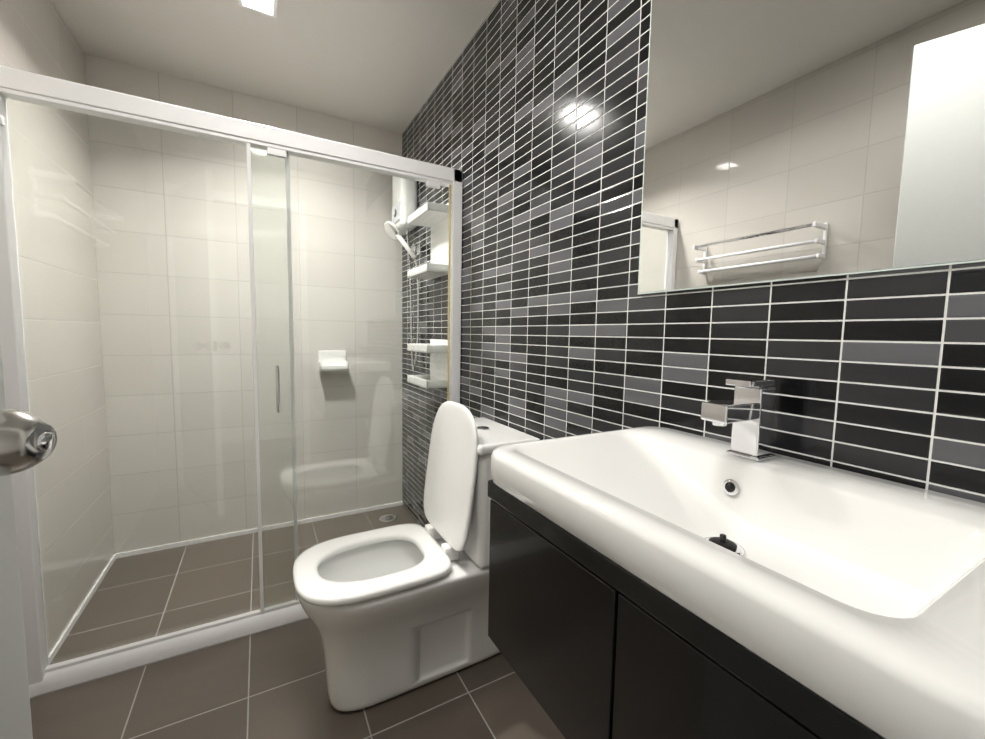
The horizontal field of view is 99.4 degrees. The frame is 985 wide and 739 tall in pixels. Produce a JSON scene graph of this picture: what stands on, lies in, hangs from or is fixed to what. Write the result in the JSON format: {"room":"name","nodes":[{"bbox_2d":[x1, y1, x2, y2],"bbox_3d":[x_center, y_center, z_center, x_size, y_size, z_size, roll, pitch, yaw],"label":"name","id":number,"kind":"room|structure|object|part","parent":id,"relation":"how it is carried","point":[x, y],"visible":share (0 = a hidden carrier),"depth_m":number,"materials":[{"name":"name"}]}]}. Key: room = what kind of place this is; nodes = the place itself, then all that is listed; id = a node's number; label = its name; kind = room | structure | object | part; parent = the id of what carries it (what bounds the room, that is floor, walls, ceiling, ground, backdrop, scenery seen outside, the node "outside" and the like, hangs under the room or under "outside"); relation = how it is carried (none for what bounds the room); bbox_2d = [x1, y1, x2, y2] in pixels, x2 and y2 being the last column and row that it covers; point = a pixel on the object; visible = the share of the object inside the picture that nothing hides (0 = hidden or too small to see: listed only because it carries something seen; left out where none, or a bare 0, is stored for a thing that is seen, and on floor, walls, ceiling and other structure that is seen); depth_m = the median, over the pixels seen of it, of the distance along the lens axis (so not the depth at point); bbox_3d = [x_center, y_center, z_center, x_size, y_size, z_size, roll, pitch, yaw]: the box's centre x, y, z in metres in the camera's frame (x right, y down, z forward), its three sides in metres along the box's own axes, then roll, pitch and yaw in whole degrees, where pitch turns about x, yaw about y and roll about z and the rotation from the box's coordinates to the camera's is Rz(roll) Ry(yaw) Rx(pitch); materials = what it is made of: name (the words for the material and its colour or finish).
{"room":"bathroom","nodes":[
{"label":"bathroom","id":0,"kind":"room"},
{"bbox_2d":[0,0,114,655],"bbox_3d":[-1.179,-0.123,0.711,0.100,2.280,2.880,-2,5,-29],"label":"wall","id":1,"kind":"structure","parent":0,"point":[36,36],"depth_m":1.51,"materials":[{"name":"white tile"}]},
{"bbox_2d":[0,115,4,125],"bbox_3d":[-1.078,-0.511,0.731,0.109,0.155,0.574,-2,5,-29],"label":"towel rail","id":2,"kind":"object","parent":1,"relation":"attached to","point":[2,122],"visible":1,"depth_m":0.99,"materials":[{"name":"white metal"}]},
{"bbox_2d":[49,554,115,664],"bbox_3d":[-1.604,0.925,1.640,0.006,0.022,0.820,-2,5,-29],"label":"trim","id":3,"kind":"structure","parent":1,"relation":"attached to","point":[80,610],"depth_m":1.59,"materials":[{"name":"white metal"}]},
{"bbox_2d":[84,53,401,553],"bbox_3d":[-1.197,-0.255,2.286,1.405,2.280,0.100,-2,5,-29],"label":"wall","id":4,"kind":"structure","parent":0,"point":[112,75],"depth_m":2.15,"materials":[{"name":"white tile"}]},
{"bbox_2d":[116,501,402,558],"bbox_3d":[-1.191,0.874,2.334,1.405,0.022,0.006,-2,5,-29],"label":"trim","id":5,"kind":"structure","parent":4,"relation":"attached to","point":[169,546],"depth_m":2.25,"materials":[{"name":"white metal"}]},
{"bbox_2d":[318,351,348,370],"bbox_3d":[-0.900,-0.050,2.363,0.150,0.110,0.083,-2,5,-29],"label":"soap dish","id":6,"kind":"object","parent":4,"relation":"attached to","point":[337,363],"depth_m":2.37,"materials":[{"name":"white ceramic"}]},
{"bbox_2d":[51,0,498,133],"bbox_3d":[-0.500,-1.327,0.977,1.605,0.100,2.880,-2,5,-29],"label":"ceiling","id":7,"kind":"structure","parent":0,"point":[385,64],"depth_m":1.73,"materials":[{"name":"paint"}]},
{"bbox_2d":[238,0,277,17],"bbox_3d":[-0.842,-1.324,1.497,0.124,0.005,0.124,-2,5,-29],"label":"recessed light","id":8,"kind":"object","parent":7,"relation":"in","point":[267,7],"visible":1,"depth_m":1.52,"materials":[{"name":"white metal"}]},
{"bbox_2d":[30,505,564,738],"bbox_3d":[-0.250,1.093,0.653,1.605,0.100,4.080,-2,5,-29],"label":"floor","id":9,"kind":"structure","parent":0,"point":[269,684],"depth_m":1.30,"materials":[{"name":"tile"}]},
{"bbox_2d":[0,66,462,697],"bbox_3d":[-0.760,0.063,1.516,1.401,1.789,0.084,-2,5,-29],"label":"shower enclosure","id":10,"kind":"object","parent":9,"relation":"on","point":[44,676],"visible":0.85,"depth_m":1.39,"materials":[{"name":"clear glass"}]},
{"bbox_2d":[379,514,396,521],"bbox_3d":[-0.619,0.881,2.474,0.104,0.005,0.104,-2,5,-29],"label":"floor drain","id":11,"kind":"object","parent":9,"relation":"on","point":[388,517],"depth_m":2.47,"materials":[{"name":"silver metal"}]},
{"bbox_2d":[293,401,539,710],"bbox_3d":[-0.250,0.547,1.338,0.704,0.872,0.384,-2,5,-29],"label":"toilet","id":12,"kind":"object","parent":9,"relation":"on","point":[394,611],"visible":0.94,"depth_m":1.26,"materials":[{"name":"white ceramic"}]},
{"bbox_3d":[-0.371,0.582,1.274,0.429,0.025,0.364,-2,5,-29],"label":"seat","id":13,"kind":"part","parent":12,"relation":"part of","materials":[{"name":"white plastic"}]},
{"bbox_3d":[-0.143,0.327,1.377,0.070,0.439,0.368,-2,5,-29],"label":"lid","id":14,"kind":"part","parent":12,"relation":"part of","materials":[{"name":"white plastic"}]},
{"bbox_3d":[-0.036,0.395,1.443,0.220,0.396,0.384,-2,5,-29],"label":"tank","id":15,"kind":"part","parent":12,"relation":"part of","materials":[{"name":"white ceramic"}]},
{"bbox_2d":[402,0,984,526],"bbox_3d":[0.136,-0.161,1.442,0.100,2.280,2.880,-2,5,-29],"label":"wall","id":16,"kind":"structure","parent":0,"point":[528,120],"depth_m":1.04,"materials":[{"name":"tile"}]},
{"bbox_2d":[384,221,422,370],"bbox_3d":[-0.485,-0.389,2.260,0.173,0.795,0.170,-2,5,-29],"label":"shower","id":17,"kind":"object","parent":16,"relation":"attached to","point":[399,238],"depth_m":2.23,"materials":[{"name":"silver metal"}]},
{"bbox_2d":[392,176,416,236],"bbox_3d":[-0.497,-0.925,2.321,0.109,0.365,0.210,-2,5,-29],"label":"heater","id":18,"kind":"object","parent":16,"relation":"attached to","point":[406,211],"depth_m":2.24,"materials":[{"name":"white plastic"}]},
{"bbox_2d":[407,202,448,388],"bbox_3d":[-0.302,-0.345,1.987,0.122,0.840,0.285,-2,5,-29],"label":"shelf unit","id":19,"kind":"object","parent":16,"relation":"attached to","point":[435,343],"depth_m":1.96,"materials":[{"name":"white plastic"}]},
{"bbox_2d":[488,377,984,738],"bbox_3d":[0.315,0.422,0.585,0.441,0.800,0.610,-2,5,-29],"label":"bathroom vanity","id":20,"kind":"object","parent":16,"relation":"attached to","point":[649,582],"visible":1,"depth_m":0.47,"materials":[{"name":"white ceramic"}]},
{"bbox_2d":[701,377,775,461],"bbox_3d":[0.391,0.080,0.664,0.134,0.128,0.052,-2,5,-29],"label":"faucet","id":21,"kind":"object","parent":20,"relation":"on","point":[750,413],"depth_m":0.66,"materials":[{"name":"silver metal"}]},
{"bbox_2d":[638,0,984,294],"bbox_3d":[0.537,-0.572,0.587,0.006,0.864,0.790,-2,5,-29],"label":"mirror","id":22,"kind":"object","parent":16,"relation":"attached to","point":[785,140],"visible":1,"depth_m":0.66,"materials":[{"name":"white mirror"}]},
{"bbox_3d":[0.026,-1.036,-0.299,0.800,0.250,0.100,-2,5,-29],"label":"wall","id":23,"kind":"structure","parent":0,"visible":0},
{"bbox_2d":[0,336,32,738],"bbox_3d":[-0.412,0.091,0.033,0.035,1.977,0.720,0,5,-9],"label":"door","id":24,"kind":"structure","parent":23,"relation":"in","point":[15,717],"depth_m":0.39,"materials":[{"name":"paint"}]},
{"bbox_2d":[0,409,56,475],"bbox_3d":[-0.462,0.057,0.330,0.191,0.068,0.116,-2,5,-29],"label":"door knob","id":25,"kind":"object","parent":24,"relation":"attached to","point":[28,440],"depth_m":0.33,"materials":[{"name":"silver metal"}]}
]}

